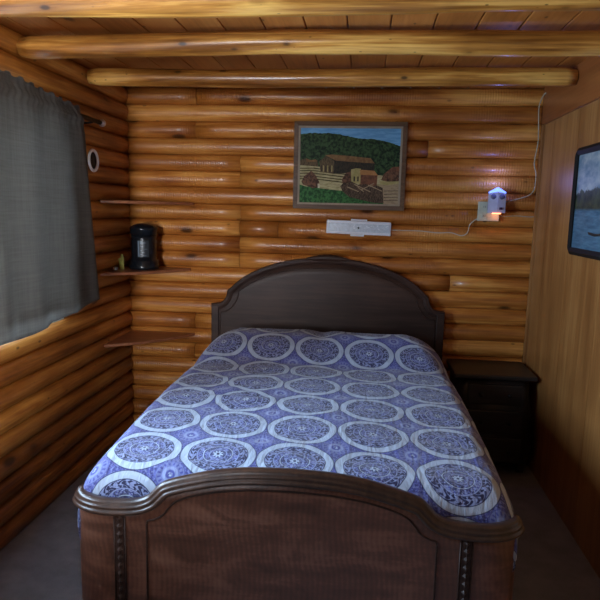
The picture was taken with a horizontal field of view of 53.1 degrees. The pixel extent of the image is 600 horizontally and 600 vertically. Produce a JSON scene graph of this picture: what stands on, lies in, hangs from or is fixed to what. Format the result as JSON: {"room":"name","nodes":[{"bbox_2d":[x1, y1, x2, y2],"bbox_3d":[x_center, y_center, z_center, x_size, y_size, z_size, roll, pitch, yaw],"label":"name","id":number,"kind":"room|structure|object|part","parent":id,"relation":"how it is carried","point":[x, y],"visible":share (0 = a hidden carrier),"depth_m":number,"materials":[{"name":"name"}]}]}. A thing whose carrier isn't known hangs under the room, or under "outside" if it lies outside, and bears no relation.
{"room":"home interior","nodes":[
{"label":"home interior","id":0,"kind":"room"},
{"bbox_2d":[0,24,133,550],"bbox_3d":[-1.342,0.123,1.476,0.090,2.149,4.778,2,9,6],"label":"wall","id":1,"kind":"structure","parent":0,"point":[66,397],"depth_m":3.06,"materials":[{"name":"brown wood"}]},
{"bbox_2d":[87,149,98,171],"bbox_3d":[-1.087,-0.733,3.150,0.018,0.121,0.125,2,9,6],"label":"ring","id":2,"kind":"object","parent":1,"relation":"attached to","point":[93,159],"visible":1,"depth_m":3.15,"materials":[{"name":"white plastic"}]},
{"bbox_2d":[81,114,105,126],"bbox_3d":[-1.169,-0.773,2.177,0.084,0.060,2.030,2,9,6],"label":"curtain rod","id":3,"kind":"object","parent":1,"relation":"attached to","point":[101,122],"visible":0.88,"depth_m":3.05,"materials":[{"name":"black metal"}]},
{"bbox_2d":[0,70,99,345],"bbox_3d":[-1.107,-0.402,2.648,0.062,1.062,0.930,2,9,6],"label":"curtain","id":4,"kind":"object","parent":3,"relation":"hanging from","point":[48,265],"visible":1,"depth_m":2.54,"materials":[{"name":"grey fabric"}]},
{"bbox_2d":[0,0,599,17],"bbox_3d":[-0.022,-0.929,1.842,2.420,0.109,0.108,2,9,6],"label":"beam","id":5,"kind":"structure","parent":1,"relation":"attached to","point":[8,8],"depth_m":1.83,"materials":[{"name":"brown wood"}]},
{"bbox_2d":[16,29,599,58],"bbox_3d":[0.040,-1.002,2.344,2.406,0.102,0.103,2,9,6],"label":"beam","id":6,"kind":"structure","parent":1,"relation":"attached to","point":[458,42],"depth_m":2.30,"materials":[{"name":"brown wood"}]},
{"bbox_2d":[87,67,577,87],"bbox_3d":[0.111,-1.094,2.954,2.395,0.097,0.098,2,9,6],"label":"beam","id":7,"kind":"structure","parent":1,"relation":"attached to","point":[412,76],"depth_m":2.91,"materials":[{"name":"brown wood"}]},
{"bbox_2d":[0,11,599,88],"bbox_3d":[-0.104,-0.916,1.145,2.930,0.060,4.900,2,9,6],"label":"ceiling","id":8,"kind":"structure","parent":0,"point":[516,20],"depth_m":2.40,"materials":[{"name":"brown wood"}]},
{"bbox_2d":[0,452,599,599],"bbox_3d":[-0.142,1.247,1.489,2.660,0.060,4.930,2,9,6],"label":"floor","id":9,"kind":"structure","parent":0,"point":[43,561],"depth_m":2.50,"materials":[{"name":"grey carpet"}]},
{"bbox_2d":[72,255,524,599],"bbox_3d":[0.060,0.446,2.715,1.402,1.164,1.945,2,9,5],"label":"bed","id":10,"kind":"object","parent":9,"relation":"on","point":[236,533],"visible":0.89,"depth_m":1.81,"materials":[{"name":"brown wood"}]},
{"bbox_3d":[-0.526,0.442,3.739,0.045,0.835,0.042,2,9,5],"label":"post","id":11,"kind":"part","parent":10,"relation":"part of","materials":[{"name":"brown wood"}]},
{"bbox_3d":[-0.032,0.775,1.843,1.364,0.512,0.075,2,9,5],"label":"footboard","id":12,"kind":"part","parent":10,"relation":"part of","materials":[{"name":"brown wood"}]},
{"bbox_3d":[-0.029,0.586,1.806,1.402,0.177,0.096,2,9,5],"label":"molding","id":13,"kind":"part","parent":10,"relation":"part of","materials":[{"name":"brown wood"}]},
{"bbox_3d":[0.154,0.210,3.643,1.400,0.914,0.030,2,9,5],"label":"headboard","id":14,"kind":"part","parent":10,"relation":"part of","materials":[{"name":"brown wood"}]},
{"bbox_3d":[0.161,-0.085,3.592,1.401,0.335,0.042,2,9,5],"label":"molding","id":15,"kind":"part","parent":10,"relation":"part of","materials":[{"name":"brown wood"}]},
{"bbox_3d":[0.822,0.492,3.614,0.045,0.835,0.042,2,9,5],"label":"post","id":16,"kind":"part","parent":10,"relation":"part of","materials":[{"name":"brown wood"}]},
{"bbox_2d":[446,358,537,472],"bbox_3d":[1.070,0.666,3.420,0.441,0.560,0.432,2,9,6],"label":"nightstand","id":17,"kind":"object","parent":9,"relation":"on","point":[495,394],"visible":0.71,"depth_m":3.26,"materials":[{"name":"black wood"}]},
{"bbox_3d":[1.052,0.661,3.252,0.290,0.130,0.024,2,9,6],"label":"drawer","id":18,"kind":"part","parent":17,"relation":"part of","materials":[{"name":"black wood"}]},
{"bbox_3d":[1.059,0.513,3.263,0.290,0.110,0.024,2,9,6],"label":"drawer","id":19,"kind":"part","parent":17,"relation":"part of","materials":[{"name":"black wood"}]},
{"bbox_3d":[1.047,0.812,3.258,0.290,0.130,0.024,2,9,6],"label":"drawer","id":20,"kind":"part","parent":17,"relation":"part of","materials":[{"name":"black wood"}]},
{"bbox_3d":[1.230,0.931,3.362,0.036,0.062,0.036,2,9,6],"label":"leg","id":21,"kind":"part","parent":17,"relation":"part of","materials":[{"name":"black wood"}]},
{"bbox_2d":[125,88,543,421],"bbox_3d":[0.162,-0.177,3.673,2.608,2.149,0.090,2,9,6],"label":"wall","id":22,"kind":"structure","parent":0,"point":[227,152],"depth_m":3.58,"materials":[{"name":"brown wood"}]},
{"bbox_2d":[100,267,190,275],"bbox_3d":[-0.893,-0.166,3.532,0.387,0.017,0.442,2,9,6],"label":"corner shelf","id":23,"kind":"object","parent":22,"relation":"attached to","point":[126,271],"visible":0.91,"depth_m":3.50,"materials":[{"name":"brown wood"}]},
{"bbox_2d":[119,254,123,268],"bbox_3d":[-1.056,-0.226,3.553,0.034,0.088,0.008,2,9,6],"label":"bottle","id":24,"kind":"object","parent":23,"relation":"on","point":[121,260],"visible":1,"depth_m":3.55,"materials":[{"name":"yellow glass"}]},
{"bbox_2d":[129,223,158,269],"bbox_3d":[-0.936,-0.325,3.602,0.176,0.273,0.176,2,9,6],"label":"canister","id":25,"kind":"object","parent":23,"relation":"on","point":[143,235],"visible":1,"depth_m":3.54,"materials":[{"name":"black plastic"}]},
{"bbox_3d":[-0.934,-0.424,3.587,0.166,0.072,0.166,2,9,6],"label":"lid","id":26,"kind":"part","parent":25,"relation":"part of","materials":[{"name":"black plastic"}]},
{"bbox_2d":[100,200,193,204],"bbox_3d":[-0.873,-0.564,3.480,0.407,0.017,0.422,2,9,6],"label":"corner shelf","id":27,"kind":"object","parent":22,"relation":"attached to","point":[101,201],"visible":1,"depth_m":3.42,"materials":[{"name":"brown wood"}]},
{"bbox_2d":[104,330,194,347],"bbox_3d":[-0.887,0.239,3.597,0.417,0.017,0.432,2,9,6],"label":"corner shelf","id":28,"kind":"object","parent":22,"relation":"attached to","point":[134,337],"visible":1,"depth_m":3.63,"materials":[{"name":"brown wood"}]},
{"bbox_2d":[293,121,407,210],"bbox_3d":[0.288,-0.783,3.507,0.654,0.503,0.026,2,9,6],"label":"framed picture","id":29,"kind":"object","parent":22,"relation":"attached to","point":[345,165],"visible":1,"depth_m":3.51,"materials":[{"name":"brown wood"}]},
{"bbox_2d":[326,219,476,236],"bbox_3d":[0.595,-0.430,3.523,0.882,0.127,0.036,2,9,5],"label":"light bar","id":30,"kind":"object","parent":22,"relation":"attached to","point":[355,227],"visible":1,"depth_m":3.54,"materials":[{"name":"white plastic"}]},
{"bbox_3d":[0.784,-0.437,3.511,0.502,0.111,0.018,3,9,6],"label":"cord","id":31,"kind":"part","parent":30,"relation":"part of","materials":[{"name":"white plastic"}]},
{"bbox_2d":[477,202,498,220],"bbox_3d":[1.087,-0.511,3.459,0.120,0.110,0.026,2,9,6],"label":"outlet box","id":32,"kind":"object","parent":22,"relation":"attached to","point":[482,215],"visible":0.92,"depth_m":3.45,"materials":[{"name":"beige plastic"}]},
{"bbox_2d":[487,187,505,213],"bbox_3d":[1.121,-0.565,3.413,0.094,0.150,0.038,2,9,6],"label":"night light","id":33,"kind":"object","parent":32,"relation":"attached to","point":[497,196],"visible":1,"depth_m":3.40,"materials":[{"name":"white plastic"}]},
{"bbox_2d":[499,215,533,216],"bbox_3d":[1.244,-0.483,3.457,0.202,0.012,0.012,2,9,3],"label":"cord","id":34,"kind":"object","parent":32,"relation":"attached to","point":[499,215],"visible":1,"depth_m":3.46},
{"bbox_2d":[506,92,545,202],"bbox_3d":[1.261,-0.850,3.395,0.209,0.630,0.027,3,9,13],"label":"cord","id":35,"kind":"object","parent":22,"relation":"attached to","point":[545,92],"visible":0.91,"depth_m":3.39,"materials":[{"name":"white plastic"}]},
{"bbox_2d":[525,99,599,577],"bbox_3d":[1.139,0.208,1.230,0.060,2.130,4.800,2,9,6],"label":"wall","id":36,"kind":"structure","parent":0,"point":[563,352],"depth_m":2.91,"materials":[{"name":"brown wood"}]},
{"bbox_2d":[522,125,544,364],"bbox_3d":[1.347,-0.033,3.522,0.015,1.925,0.028,2,9,6],"label":"trim","id":37,"kind":"structure","parent":36,"relation":"attached to","point":[542,126],"depth_m":3.47,"materials":[{"name":"brown wood"}]},
{"bbox_2d":[541,56,599,124],"bbox_3d":[1.119,-0.739,1.049,0.017,0.205,4.720,2,9,6],"label":"trim","id":38,"kind":"structure","parent":36,"relation":"attached to","point":[558,102],"depth_m":2.83,"materials":[{"name":"brown wood"}]},
{"bbox_2d":[567,142,599,260],"bbox_3d":[1.247,-0.408,2.463,0.022,0.490,0.760,2,9,6],"label":"framed picture","id":39,"kind":"object","parent":36,"relation":"attached to","point":[584,220],"visible":1,"depth_m":2.67},
{"bbox_3d":[0.056,0.588,2.731,1.290,0.273,1.770,2,9,5],"label":"mattress","id":40,"kind":"object","parent":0,"visible":0},
{"bbox_2d":[78,328,516,570],"bbox_3d":[0.058,0.496,2.710,1.370,0.471,1.808,2,9,5],"label":"bedspread","id":41,"kind":"object","parent":40,"relation":"on","point":[387,409],"visible":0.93,"depth_m":2.23,"materials":[{"name":"blue fabric"}]}
]}

